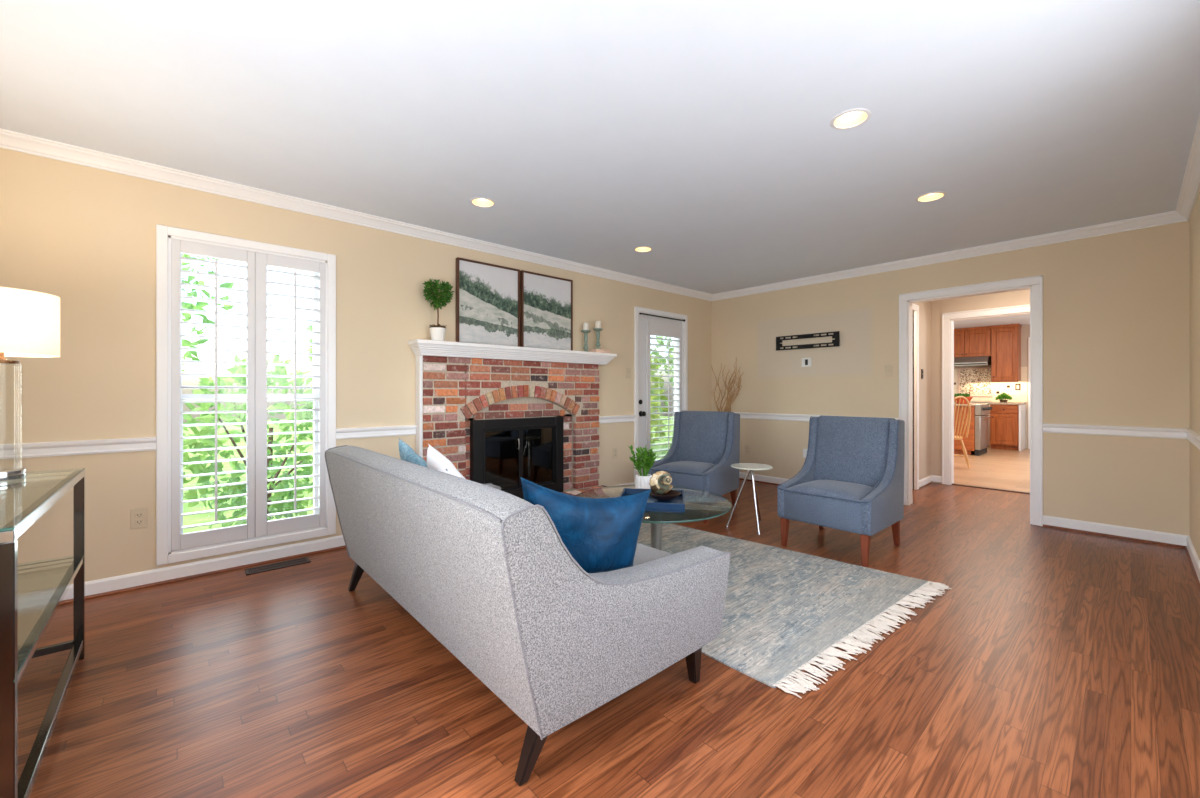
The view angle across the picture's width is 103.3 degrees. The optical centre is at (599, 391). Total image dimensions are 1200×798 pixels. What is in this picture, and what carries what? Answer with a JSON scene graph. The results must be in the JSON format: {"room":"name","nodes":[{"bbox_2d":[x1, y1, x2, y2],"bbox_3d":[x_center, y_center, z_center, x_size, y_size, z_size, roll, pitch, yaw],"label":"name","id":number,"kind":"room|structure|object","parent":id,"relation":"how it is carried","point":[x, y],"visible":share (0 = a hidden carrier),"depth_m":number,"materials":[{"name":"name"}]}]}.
{"room":"living room","nodes":[
{"label":"living room","id":0,"kind":"room"},
{"bbox_2d":[0,148,710,583],"bbox_3d":[-0.831,-0.088,4.433,6.394,2.425,0.140,0,0,-42],"label":"wall","id":1,"kind":"structure","parent":0,"point":[83,236],"depth_m":2.73,"materials":[{"name":"beige paint"}]},
{"bbox_2d":[0,437,155,458],"bbox_3d":[-2.815,0.301,2.545,0.638,0.076,0.028,0,0,-42],"label":"trim","id":2,"kind":"structure","parent":1,"relation":"attached to","point":[81,447],"depth_m":2.55,"materials":[{"name":"white paint"}]},
{"bbox_2d":[131,507,147,528],"bbox_3d":[-2.636,0.724,2.719,0.072,0.116,0.008,0,0,-42],"label":"wall outlet","id":3,"kind":"object","parent":1,"relation":"attached to","point":[139,516],"visible":1,"depth_m":2.72,"materials":[{"name":"beige plastic"}]},
{"bbox_2d":[135,512,142,517],"bbox_3d":[-2.635,0.704,2.717,0.034,0.028,0.003,0,0,-42],"label":"socket","id":4,"kind":"object","parent":3,"relation":"attached to","point":[137,514],"depth_m":2.72,"materials":[{"name":"beige plastic"}]},
{"bbox_2d":[135,519,142,524],"bbox_3d":[-2.635,0.744,2.717,0.034,0.028,0.003,0,0,-42],"label":"socket","id":5,"kind":"object","parent":3,"relation":"attached to","point":[137,521],"depth_m":2.72,"materials":[{"name":"beige plastic"}]},
{"bbox_2d":[60,545,345,604],"bbox_3d":[-2.248,1.114,3.057,2.167,0.020,0.022,0,0,-42],"label":"trim","id":6,"kind":"structure","parent":1,"relation":"attached to","point":[344,546],"depth_m":2.88,"materials":[{"name":"brown wood"}]},
{"bbox_2d":[62,535,344,600],"bbox_3d":[-2.250,1.069,3.060,2.167,0.074,0.014,0,0,-42],"label":"baseboard","id":7,"kind":"structure","parent":1,"relation":"attached to","point":[103,585],"depth_m":2.89,"materials":[{"name":"white paint"}]},
{"bbox_2d":[156,224,335,565],"bbox_3d":[-2.267,0.019,3.113,0.936,1.984,0.194,0,0,-42],"label":"window","id":8,"kind":"structure","parent":1,"relation":"in","point":[258,532],"depth_m":3.04,"materials":[{"name":"white paint"}]},
{"bbox_2d":[0,128,712,300],"bbox_3d":[-0.755,-1.264,4.363,6.134,0.075,0.066,0,0,-42],"label":"trim","id":9,"kind":"structure","parent":1,"relation":"attached to","point":[10,140],"depth_m":3.13,"materials":[{"name":"white paint"}]},
{"bbox_2d":[336,425,416,438],"bbox_3d":[-1.659,0.301,3.579,0.594,0.076,0.028,0,0,-42],"label":"trim","id":10,"kind":"structure","parent":1,"relation":"attached to","point":[362,432],"depth_m":3.55,"materials":[{"name":"white paint"}]},
{"bbox_2d":[613,448,617,458],"bbox_3d":[0.168,0.674,5.228,0.072,0.116,0.008,0,0,-42],"label":"wall outlet","id":11,"kind":"object","parent":1,"relation":"attached to","point":[615,450],"visible":1,"depth_m":5.22,"materials":[{"name":"beige plastic"}]},
{"bbox_2d":[599,415,635,423],"bbox_3d":[0.172,0.301,5.218,0.607,0.076,0.028,0,0,-42],"label":"trim","id":12,"kind":"structure","parent":1,"relation":"attached to","point":[621,418],"depth_m":5.23,"materials":[{"name":"white paint"}]},
{"bbox_2d":[626,368,630,377],"bbox_3d":[0.328,-0.213,5.365,0.072,0.116,0.016,0,0,-42],"label":"light switch","id":13,"kind":"object","parent":1,"relation":"attached to","point":[628,370],"visible":1,"depth_m":5.36,"materials":[{"name":"beige plastic"}]},
{"bbox_2d":[634,306,687,481],"bbox_3d":[0.715,0.074,5.788,0.963,2.099,0.183,0,0,-42],"label":"door","id":14,"kind":"structure","parent":1,"relation":"in","point":[660,342],"depth_m":5.76,"materials":[{"name":"white paint"}]},
{"bbox_2d":[0,0,1199,293],"bbox_3d":[0.576,-1.361,2.869,6.404,0.120,4.348,0,0,-42],"label":"ceiling","id":15,"kind":"structure","parent":0,"point":[698,133],"depth_m":2.18,"materials":[{"name":"paint"}]},
{"bbox_2d":[470,197,495,207],"bbox_3d":[-0.803,-1.339,3.260,0.176,0.088,0.176,0,0,-42],"label":"recessed light","id":16,"kind":"object","parent":15,"relation":"in","point":[483,202],"visible":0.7,"depth_m":3.31,"materials":[{"name":"white paint"}]},
{"bbox_2d":[633,246,652,251],"bbox_3d":[0.393,-1.339,4.330,0.176,0.088,0.176,0,0,-42],"label":"recessed light","id":17,"kind":"object","parent":15,"relation":"in","point":[641,248],"visible":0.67,"depth_m":4.38,"materials":[{"name":"white paint"}]},
{"bbox_2d":[830,108,871,129],"bbox_3d":[1.194,-1.339,2.265,0.176,0.088,0.176,0,0,-42],"label":"recessed light","id":18,"kind":"object","parent":15,"relation":"in","point":[851,118],"visible":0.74,"depth_m":2.30,"materials":[{"name":"white paint"}]},
{"bbox_2d":[915,191,946,201],"bbox_3d":[2.205,-1.339,3.167,0.176,0.088,0.176,0,0,-42],"label":"recessed light","id":19,"kind":"object","parent":15,"relation":"in","point":[931,196],"visible":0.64,"depth_m":3.20,"materials":[{"name":"white paint"}]},
{"bbox_2d":[18,446,1199,797],"bbox_3d":[3.475,1.183,4.987,13.570,0.122,5.600,0,0,-42],"label":"floor","id":20,"kind":"structure","parent":0,"point":[1053,663],"depth_m":1.75,"materials":[{"name":"brown wood"}]},
{"bbox_2d":[0,468,84,797],"bbox_3d":[-1.931,0.723,1.453,0.370,0.802,1.190,0,0,-42],"label":"console table","id":21,"kind":"object","parent":20,"relation":"on","point":[31,595],"visible":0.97,"depth_m":1.45,"materials":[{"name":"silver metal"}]},
{"bbox_2d":[0,287,59,480],"bbox_3d":[-2.219,-0.023,1.752,0.300,0.690,0.300,0,0,-42],"label":"table lamp","id":22,"kind":"object","parent":21,"relation":"on","point":[29,320],"visible":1,"depth_m":1.74,"materials":[{"name":"white fabric"}]},
{"bbox_2d":[18,557,80,670],"bbox_3d":[-1.931,0.690,1.453,0.366,0.008,1.186,0,0,-42],"label":"glass shelf","id":23,"kind":"object","parent":21,"relation":"attached to","point":[42,586],"depth_m":1.62,"materials":[{"name":"clear glass"}]},
{"bbox_2d":[244,557,310,575],"bbox_3d":[-2.074,1.121,3.062,0.343,0.006,0.120,0,0,-42],"label":"floor vent","id":24,"kind":"object","parent":20,"relation":"in","point":[274,566],"visible":1,"depth_m":3.06,"materials":[{"name":"brown metal"}]},
{"bbox_2d":[249,558,305,572],"bbox_3d":[-2.073,1.121,3.063,0.308,0.004,0.084,0,0,-42],"label":"grille","id":25,"kind":"object","parent":24,"relation":"attached to","point":[274,566],"depth_m":3.06,"materials":[{"name":"brown metal"}]},
{"bbox_2d":[408,339,616,498],"bbox_3d":[-0.733,0.363,4.431,2.091,1.522,0.977,0,0,-42],"label":"fireplace","id":26,"kind":"object","parent":20,"relation":"on","point":[501,415],"visible":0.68,"depth_m":4.27,"materials":[{"name":"brick"}]},
{"bbox_2d":[422,278,454,340],"bbox_3d":[-1.292,-0.647,3.789,0.254,0.496,0.189,0,0,-42],"label":"topiary plant","id":27,"kind":"object","parent":26,"relation":"on","point":[437,332],"visible":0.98,"depth_m":3.75,"materials":[{"name":"green plant"}]},
{"bbox_2d":[456,257,519,346],"bbox_3d":[-0.974,-0.761,4.176,0.607,0.724,0.038,0,0,-42],"label":"framed painting","id":28,"kind":"object","parent":26,"relation":"on","point":[487,295],"visible":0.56,"depth_m":4.15,"materials":[{"name":"white paper"}]},
{"bbox_2d":[408,339,616,364],"bbox_3d":[-0.665,-0.341,4.356,2.091,0.114,0.195,0,0,-42],"label":"mantel shelf","id":29,"kind":"object","parent":26,"relation":"attached to","point":[422,349],"depth_m":4.12,"materials":[{"name":"white paint"}]},
{"bbox_2d":[520,270,572,350],"bbox_3d":[-0.508,-0.761,4.593,0.596,0.724,0.038,0,0,-42],"label":"framed painting","id":30,"kind":"object","parent":26,"relation":"on","point":[546,301],"visible":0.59,"depth_m":4.57,"materials":[{"name":"white paper"}]},
{"bbox_2d":[581,330,590,351],"bbox_3d":[-0.143,-0.512,4.837,0.100,0.225,0.100,0,0,-42],"label":"candle holder","id":31,"kind":"object","parent":26,"relation":"on","point":[585,332],"visible":0.91,"depth_m":4.82,"materials":[{"name":"green ceramic"}]},
{"bbox_2d":[583,323,588,329],"bbox_3d":[-0.143,-0.666,4.837,0.060,0.084,0.060,0,0,-42],"label":"pillar candle","id":32,"kind":"object","parent":31,"relation":"on","point":[585,325],"visible":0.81,"depth_m":4.81,"materials":[{"name":"beige wax"}]},
{"bbox_2d":[589,349,609,352],"bbox_3d":[-0.005,-0.419,4.955,0.190,0.042,0.127,0,0,-42],"label":"stone block","id":33,"kind":"object","parent":26,"relation":"on","point":[590,350],"visible":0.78,"depth_m":4.90,"materials":[{"name":"beige stone"}]},
{"bbox_2d":[593,328,602,348],"bbox_3d":[-0.021,-0.549,4.947,0.100,0.217,0.100,0,0,-42],"label":"candle holder","id":34,"kind":"object","parent":33,"relation":"on","point":[597,330],"visible":0.95,"depth_m":4.93,"materials":[{"name":"green ceramic"}]},
{"bbox_2d":[595,321,600,327],"bbox_3d":[-0.021,-0.700,4.947,0.060,0.084,0.060,0,0,-42],"label":"pillar candle","id":35,"kind":"object","parent":34,"relation":"on","point":[597,323],"visible":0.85,"depth_m":4.92,"materials":[{"name":"beige wax"}]},
{"bbox_2d":[325,445,731,785],"bbox_3d":[-0.509,0.709,2.302,1.058,0.827,1.950,0,0,-42],"label":"sofa","id":36,"kind":"object","parent":20,"relation":"on","point":[484,569],"visible":0.98,"depth_m":1.52,"materials":[{"name":"grey fabric"}]},
{"bbox_2d":[399,438,426,466],"bbox_3d":[-1.015,0.477,2.674,0.158,0.430,0.340,0,0,-42],"label":"throw pillow","id":37,"kind":"object","parent":36,"relation":"on","point":[407,453],"visible":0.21,"depth_m":2.64,"materials":[{"name":"blue fabric"}]},
{"bbox_2d":[427,444,464,478],"bbox_3d":[-0.731,0.477,2.359,0.176,0.430,0.410,0,0,-42],"label":"throw pillow","id":38,"kind":"object","parent":36,"relation":"on","point":[436,460],"visible":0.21,"depth_m":2.33,"materials":[{"name":"white fabric"}]},
{"bbox_2d":[521,477,650,572],"bbox_3d":[-0.038,0.495,1.768,0.531,0.398,0.161,0,0,-23],"label":"throw pillow","id":39,"kind":"object","parent":36,"relation":"on","point":[601,534],"visible":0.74,"depth_m":1.71,"materials":[{"name":"blue fabric"}]},
{"bbox_2d":[633,543,672,565],"bbox_3d":[-0.174,0.760,2.039,0.780,0.123,0.835,0,0,-42],"label":"seat cushion","id":40,"kind":"object","parent":36,"relation":"on","point":[643,553],"depth_m":2.04,"materials":[{"name":"grey fabric"}]},
{"bbox_2d":[648,411,739,523],"bbox_3d":[0.884,0.656,4.475,0.631,0.933,0.704,0,0,38],"label":"armchair","id":41,"kind":"object","parent":20,"relation":"on","point":[705,444],"visible":0.88,"depth_m":4.49,"materials":[{"name":"blue fabric"}]},
{"bbox_2d":[651,461,715,475],"bbox_3d":[0.826,0.687,4.401,0.514,0.063,0.500,0,0,38],"label":"seat cushion","id":42,"kind":"object","parent":41,"relation":"on","point":[674,468],"depth_m":4.25,"materials":[{"name":"blue fabric"}]},
{"bbox_2d":[711,357,743,411],"bbox_3d":[1.578,0.349,5.906,0.388,1.547,0.234,0,0,39],"label":"arrangement","id":43,"kind":"object","parent":20,"relation":"on","point":[729,400],"visible":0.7,"depth_m":5.89,"materials":[{"name":"brown plant"}]},
{"bbox_2d":[725,463,772,534],"bbox_3d":[1.285,0.866,3.946,0.447,0.514,0.337,0,0,-42],"label":"side table","id":44,"kind":"object","parent":20,"relation":"on","point":[744,466],"visible":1,"depth_m":3.90,"materials":[{"name":"white metal"}]},
{"bbox_2d":[637,523,950,697],"bbox_3d":[0.600,1.117,3.070,1.669,0.012,2.468,0,0,-42],"label":"area rug","id":45,"kind":"object","parent":20,"relation":"on","point":[785,610],"visible":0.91,"depth_m":2.46,"materials":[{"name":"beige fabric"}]},
{"bbox_2d":[575,485,731,549],"bbox_3d":[0.322,0.905,3.052,1.014,0.422,1.014,0,0,-42],"label":"coffee table","id":46,"kind":"object","parent":45,"relation":"on","point":[700,505],"visible":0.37,"depth_m":3.00,"materials":[{"name":"clear glass"}]},
{"bbox_2d":[619,488,684,512],"bbox_3d":[0.323,0.669,2.958,0.400,0.048,0.400,0,0,9],"label":"serving tray","id":47,"kind":"object","parent":46,"relation":"on","point":[677,504],"visible":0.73,"depth_m":2.83,"materials":[{"name":"blue paint"}]},
{"bbox_2d":[649,490,680,500],"bbox_3d":[0.403,0.659,3.000,0.220,0.049,0.190,0,0,0],"label":"shallow bowl","id":48,"kind":"object","parent":47,"relation":"on","point":[671,494],"visible":0.84,"depth_m":2.95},
{"bbox_2d":[649,471,672,494],"bbox_3d":[0.395,0.575,3.019,0.139,0.157,0.203,0,0,18],"label":"shell","id":49,"kind":"object","parent":48,"relation":"in","point":[658,486],"visible":1,"depth_m":2.95,"materials":[{"name":"beige"}]},
{"bbox_3d":[0.306,0.686,3.317,0.184,0.014,0.159,0,0,31],"label":"coaster","id":50,"kind":"object","parent":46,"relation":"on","visible":0},
{"bbox_2d":[628,445,657,488],"bbox_3d":[0.307,0.517,3.314,0.186,0.325,0.244,0,0,-42],"label":"potted plant","id":51,"kind":"object","parent":50,"relation":"on","point":[642,481],"visible":0.93,"depth_m":3.29,"materials":[{"name":"green plant"}]},
{"bbox_2d":[777,415,904,566],"bbox_3d":[1.760,0.656,3.474,0.704,0.933,0.631,0,0,-42],"label":"armchair","id":52,"kind":"object","parent":20,"relation":"on","point":[851,477],"visible":1,"depth_m":3.42,"materials":[{"name":"blue fabric"}]},
{"bbox_2d":[784,480,875,503],"bbox_3d":[1.689,0.687,3.410,0.500,0.063,0.514,0,0,-42],"label":"seat cushion","id":53,"kind":"object","parent":52,"relation":"on","point":[834,491],"depth_m":3.30,"materials":[{"name":"blue fabric"}]},
{"bbox_2d":[954,396,970,467],"bbox_3d":[5.213,0.592,7.121,0.422,1.064,0.525,0,0,0],"label":"chair","id":54,"kind":"object","parent":20,"relation":"on","point":[956,437],"visible":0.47,"depth_m":6.95,"materials":[{"name":"brown wood"}]},
{"bbox_2d":[954,403,985,454],"bbox_3d":[6.461,0.670,9.193,1.010,0.902,1.415,0,0,-42],"label":"kitchen island","id":55,"kind":"object","parent":20,"relation":"on","point":[969,443],"visible":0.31,"depth_m":8.44,"materials":[{"name":"brown wood"}]},
{"bbox_2d":[954,393,972,403],"bbox_3d":[6.546,0.121,8.581,0.298,0.194,0.300,0,0,-42],"label":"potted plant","id":56,"kind":"object","parent":55,"relation":"on","point":[965,395],"visible":0.68,"depth_m":8.50,"materials":[{"name":"ceramic"}]},
{"bbox_2d":[954,397,972,403],"bbox_3d":[6.546,0.154,8.581,0.298,0.128,0.300,0,0,-42],"label":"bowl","id":57,"kind":"object","parent":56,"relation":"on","point":[969,398],"depth_m":8.49,"materials":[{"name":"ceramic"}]},
{"bbox_2d":[975,404,991,455],"bbox_3d":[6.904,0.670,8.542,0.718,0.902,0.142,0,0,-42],"label":"range","id":58,"kind":"object","parent":20,"relation":"on","point":[981,421],"visible":1,"depth_m":8.37,"materials":[{"name":"metal"}]},
{"bbox_2d":[975,415,991,449],"bbox_3d":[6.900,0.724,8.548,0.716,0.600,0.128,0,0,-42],"label":"dishwasher","id":59,"kind":"object","parent":58,"relation":"in","point":[981,421],"depth_m":8.37,"materials":[{"name":"silver metal"}]},
{"bbox_2d":[952,483,1029,493],"bbox_3d":[4.565,1.118,5.426,0.060,0.012,0.900,0,0,-42],"label":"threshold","id":60,"kind":"structure","parent":20,"relation":"on","point":[952,483],"depth_m":5.46,"materials":[{"name":"brown wood"}]},
{"bbox_2d":[990,404,1025,450],"bbox_3d":[8.011,0.685,9.332,0.654,0.872,0.455,0,0,-42],"label":"base cabinet","id":61,"kind":"object","parent":20,"relation":"on","point":[1004,422],"depth_m":9.14,"materials":[{"name":"brown wood"}]},
{"bbox_2d":[989,402,1025,404],"bbox_3d":[8.009,0.230,9.336,0.627,0.036,0.485,0,0,-42],"label":"countertop","id":62,"kind":"structure","parent":61,"relation":"on","point":[992,403],"depth_m":9.18,"materials":[{"name":"stone"}]},
{"bbox_2d":[995,392,1012,402],"bbox_3d":[7.984,0.105,9.402,0.270,0.212,0.261,0,0,-1],"label":"potted herb","id":63,"kind":"object","parent":62,"relation":"on","point":[1003,395],"visible":1,"depth_m":9.36,"materials":[{"name":"green plant"}]},
{"bbox_2d":[913,301,930,487],"bbox_3d":[3.532,-0.088,5.441,1.440,2.425,0.100,0,0,-42],"label":"wall","id":64,"kind":"structure","parent":0,"point":[924,307],"depth_m":5.70,"materials":[{"name":"paint"}]},
{"bbox_2d":[913,304,918,489],"bbox_3d":[3.326,0.064,5.245,0.872,2.120,0.118,0,0,-42],"label":"trim","id":65,"kind":"structure","parent":64,"relation":"attached to","point":[915,307],"depth_m":5.45,"materials":[{"name":"white paint"}]},
{"bbox_2d":[919,475,931,486],"bbox_3d":[3.894,1.069,5.689,0.570,0.074,0.014,0,0,-42],"label":"baseboard","id":66,"kind":"structure","parent":64,"relation":"attached to","point":[928,479],"depth_m":5.67,"materials":[{"name":"white paint"}]},
{"bbox_2d":[711,221,1189,535],"bbox_3d":[2.957,-0.088,4.905,0.120,2.425,4.208,0,0,-42],"label":"wall","id":67,"kind":"structure","parent":0,"point":[1116,306],"depth_m":3.89,"materials":[{"name":"beige paint"}]},
{"bbox_2d":[744,445,749,453],"bbox_3d":[1.865,0.734,6.029,0.008,0.116,0.072,0,0,-42],"label":"wall outlet","id":68,"kind":"object","parent":67,"relation":"attached to","point":[746,447],"visible":1,"depth_m":6.03,"materials":[{"name":"beige plastic"}]},
{"bbox_2d":[739,478,780,485],"bbox_3d":[2.248,1.114,5.591,0.022,0.020,2.241,0,0,-42],"label":"trim","id":69,"kind":"structure","parent":67,"relation":"attached to","point":[739,478],"depth_m":5.86,"materials":[{"name":"brown wood"}]},
{"bbox_2d":[739,472,788,483],"bbox_3d":[2.251,1.069,5.593,0.014,0.074,2.241,0,0,-42],"label":"baseboard","id":70,"kind":"structure","parent":67,"relation":"attached to","point":[763,478],"depth_m":5.83,"materials":[{"name":"white paint"}]},
{"bbox_2d":[803,449,806,457],"bbox_3d":[2.380,0.708,5.453,0.008,0.100,0.100,0,0,-42],"label":"wall outlet","id":71,"kind":"object","parent":67,"relation":"attached to","point":[804,450],"visible":0.46,"depth_m":5.48,"materials":[{"name":"white plastic"}]},
{"bbox_2d":[802,357,811,366],"bbox_3d":[2.374,-0.340,5.460,0.008,0.105,0.115,0,0,-42],"label":"wall jack","id":72,"kind":"object","parent":67,"relation":"attached to","point":[806,362],"visible":1,"depth_m":5.45,"materials":[{"name":"white plastic"}]},
{"bbox_2d":[776,331,838,350],"bbox_3d":[2.366,-0.579,5.450,0.031,0.165,0.729,0,0,-42],"label":"wall bracket","id":73,"kind":"object","parent":67,"relation":"attached to","point":[835,335],"visible":1,"depth_m":5.43,"materials":[{"name":"black metal"}]},
{"bbox_2d":[734,412,898,420],"bbox_3d":[2.246,0.301,5.589,0.028,0.076,2.241,0,0,-42],"label":"trim","id":74,"kind":"structure","parent":67,"relation":"attached to","point":[769,416],"depth_m":5.70,"materials":[{"name":"white paint"}]},
{"bbox_2d":[885,365,891,376],"bbox_3d":[2.932,-0.212,4.831,0.016,0.116,0.072,0,0,-42],"label":"light switch","id":75,"kind":"object","parent":67,"relation":"attached to","point":[888,368],"visible":1,"depth_m":4.83,"materials":[{"name":"beige plastic"}]},
{"bbox_2d":[712,210,1188,300],"bbox_3d":[2.841,-1.264,4.895,0.066,0.075,4.068,0,0,-42],"label":"trim","id":76,"kind":"structure","parent":67,"relation":"attached to","point":[1170,217],"depth_m":4.25,"materials":[{"name":"white paint"}]},
{"bbox_2d":[899,275,1042,525],"bbox_3d":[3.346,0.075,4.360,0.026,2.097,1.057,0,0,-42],"label":"trim","id":77,"kind":"structure","parent":67,"relation":"attached to","point":[1036,282],"depth_m":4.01,"materials":[{"name":"white paint"}]},
{"bbox_2d":[1042,524,1185,548],"bbox_3d":[3.954,1.114,3.683,0.022,0.020,0.777,0,0,-42],"label":"trim","id":78,"kind":"structure","parent":67,"relation":"attached to","point":[1049,526],"depth_m":3.65,"materials":[{"name":"wood"}]},
{"bbox_2d":[1043,515,1187,545],"bbox_3d":[3.957,1.069,3.686,0.014,0.074,0.777,0,0,-42],"label":"baseboard","id":79,"kind":"structure","parent":67,"relation":"attached to","point":[1177,539],"depth_m":3.65,"materials":[{"name":"white paint"}]},
{"bbox_2d":[1042,423,1188,438],"bbox_3d":[3.952,0.301,3.682,0.028,0.076,0.777,0,0,-42],"label":"trim","id":80,"kind":"structure","parent":67,"relation":"attached to","point":[1154,432],"depth_m":3.65,"materials":[{"name":"white paint"}]},
{"bbox_2d":[931,289,1029,483],"bbox_3d":[5.146,-0.088,4.806,0.120,2.425,3.000,0,0,-42],"label":"wall","id":81,"kind":"structure","parent":0,"point":[1021,297],"depth_m":5.81,"materials":[{"name":"paint"}]},
{"bbox_2d":[932,475,941,481],"bbox_3d":[4.135,1.069,5.836,0.014,0.074,0.115,0,0,-42],"label":"baseboard","id":82,"kind":"structure","parent":81,"relation":"attached to","point":[934,478],"depth_m":5.83,"materials":[{"name":"white paint"}]},
{"bbox_2d":[942,304,1029,484],"bbox_3d":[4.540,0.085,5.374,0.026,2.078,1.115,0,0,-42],"label":"trim","id":83,"kind":"structure","parent":81,"relation":"attached to","point":[946,317],"depth_m":5.75,"materials":[{"name":"white paint"}]},
{"bbox_2d":[954,314,1029,328],"bbox_3d":[6.463,-1.381,7.661,5.650,0.120,5.600,0,0,-42],"label":"ceiling","id":84,"kind":"structure","parent":0,"point":[1020,319],"depth_m":8.93,"materials":[{"name":"paint"}]},
{"bbox_2d":[954,325,1029,448],"bbox_3d":[8.437,-0.099,9.428,0.132,2.445,5.600,0,0,-42],"label":"wall","id":85,"kind":"structure","parent":0,"point":[1017,395],"depth_m":9.46,"materials":[{"name":"white paint"}]},
{"bbox_2d":[954,326,990,357],"bbox_3d":[7.657,-1.018,9.934,0.380,0.604,0.864,0,0,-42],"label":"upper cabinet","id":86,"kind":"object","parent":85,"relation":"attached to","point":[973,341],"visible":0.77,"depth_m":9.73,"materials":[{"name":"brown wood"}]},
{"bbox_2d":[954,356,990,366],"bbox_3d":[7.617,-0.625,9.901,0.458,0.178,0.800,0,0,-42],"label":"range hood","id":87,"kind":"object","parent":86,"relation":"attached to","point":[983,360],"visible":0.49,"depth_m":9.68,"materials":[{"name":"metal"}]},
{"bbox_2d":[958,367,992,396],"bbox_3d":[7.863,-0.206,9.961,0.012,0.610,0.590,0,0,-42],"label":"mosaic panel","id":88,"kind":"object","parent":85,"relation":"attached to","point":[975,381],"visible":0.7,"depth_m":9.95,"materials":[{"name":"tile"}]},
{"bbox_2d":[990,324,1021,381],"bbox_3d":[8.075,-0.755,9.451,0.400,1.129,0.433,0,0,-42],"label":"upper cabinet","id":89,"kind":"object","parent":85,"relation":"attached to","point":[1005,339],"visible":1,"depth_m":9.33,"materials":[{"name":"brown wood"}]},
{"bbox_2d":[1015,384,1020,389],"bbox_3d":[8.318,-0.096,9.455,0.010,0.130,0.080,0,0,-42],"label":"wall outlet","id":90,"kind":"object","parent":85,"relation":"attached to","point":[1017,386],"visible":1,"depth_m":9.45,"materials":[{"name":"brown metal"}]},
{"bbox_2d":[1028,337,1029,448],"bbox_3d":[8.567,0.024,9.171,0.040,2.200,0.445,0,0,-42],"label":"trim","id":91,"kind":"structure","parent":85,"relation":"attached to","point":[1028,337],"depth_m":9.32,"materials":[{"name":"white paint"}]},
{"bbox_2d":[1190,191,1199,559],"bbox_3d":[1.930,-0.088,1.258,6.274,2.425,0.140,0,0,-42],"label":"wall","id":92,"kind":"structure","parent":0,"point":[1195,217],"depth_m":3.09,"materials":[{"name":"beige paint"}]},
{"bbox_2d":[1176,114,1199,220],"bbox_3d":[1.914,-1.264,1.381,6.134,0.075,0.066,0,0,-42],"label":"trim","id":93,"kind":"structure","parent":92,"relation":"attached to","point":[1190,188],"depth_m":2.86,"materials":[{"name":"white paint"}]},
{"bbox_2d":[1184,429,1199,449],"bbox_3d":[3.152,0.301,2.464,2.844,0.076,0.028,0,0,-42],"label":"trim","id":94,"kind":"structure","parent":92,"relation":"attached to","point":[1193,437],"depth_m":3.00,"materials":[{"name":"white paint"}]},
{"bbox_2d":[1185,546,1199,590],"bbox_3d":[1.929,1.114,1.365,6.134,0.020,0.022,0,0,-42],"label":"trim","id":95,"kind":"structure","parent":92,"relation":"attached to","point":[1186,549],"depth_m":2.98,"materials":[{"name":"wood"}]},
{"bbox_2d":[1187,536,1199,581],"bbox_3d":[1.931,1.069,1.361,6.134,0.074,0.014,0,0,-42],"label":"baseboard","id":96,"kind":"structure","parent":92,"relation":"attached to","point":[1195,560],"depth_m":3.03,"materials":[{"name":"white paint"}]},
{"label":"outside","id":97,"kind":"structure","parent":0,"visible":0},
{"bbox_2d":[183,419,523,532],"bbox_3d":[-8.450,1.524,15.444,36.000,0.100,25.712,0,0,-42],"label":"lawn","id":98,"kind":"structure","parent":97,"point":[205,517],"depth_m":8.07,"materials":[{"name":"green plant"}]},
{"bbox_2d":[182,254,233,371],"bbox_3d":[-6.806,-0.906,6.210,3.314,4.763,3.140,0,0,-42],"label":"tree","id":99,"kind":"object","parent":98,"relation":"on","point":[185,305],"visible":0.04,"depth_m":7.13,"materials":[{"name":"green plant"}]},
{"bbox_2d":[183,351,312,528],"bbox_3d":[-3.506,0.546,4.941,1.482,1.927,1.445,0,0,-42],"label":"shrub","id":100,"kind":"object","parent":98,"relation":"on","point":[204,443],"visible":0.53,"depth_m":4.69,"materials":[{"name":"green plant"}]},
{"bbox_2d":[305,319,312,362],"bbox_3d":[-3.891,-0.452,9.106,3.033,3.857,3.114,0,0,-42],"label":"tree","id":101,"kind":"object","parent":98,"relation":"on","point":[309,328],"visible":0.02,"depth_m":8.39,"materials":[{"name":"green plant"}]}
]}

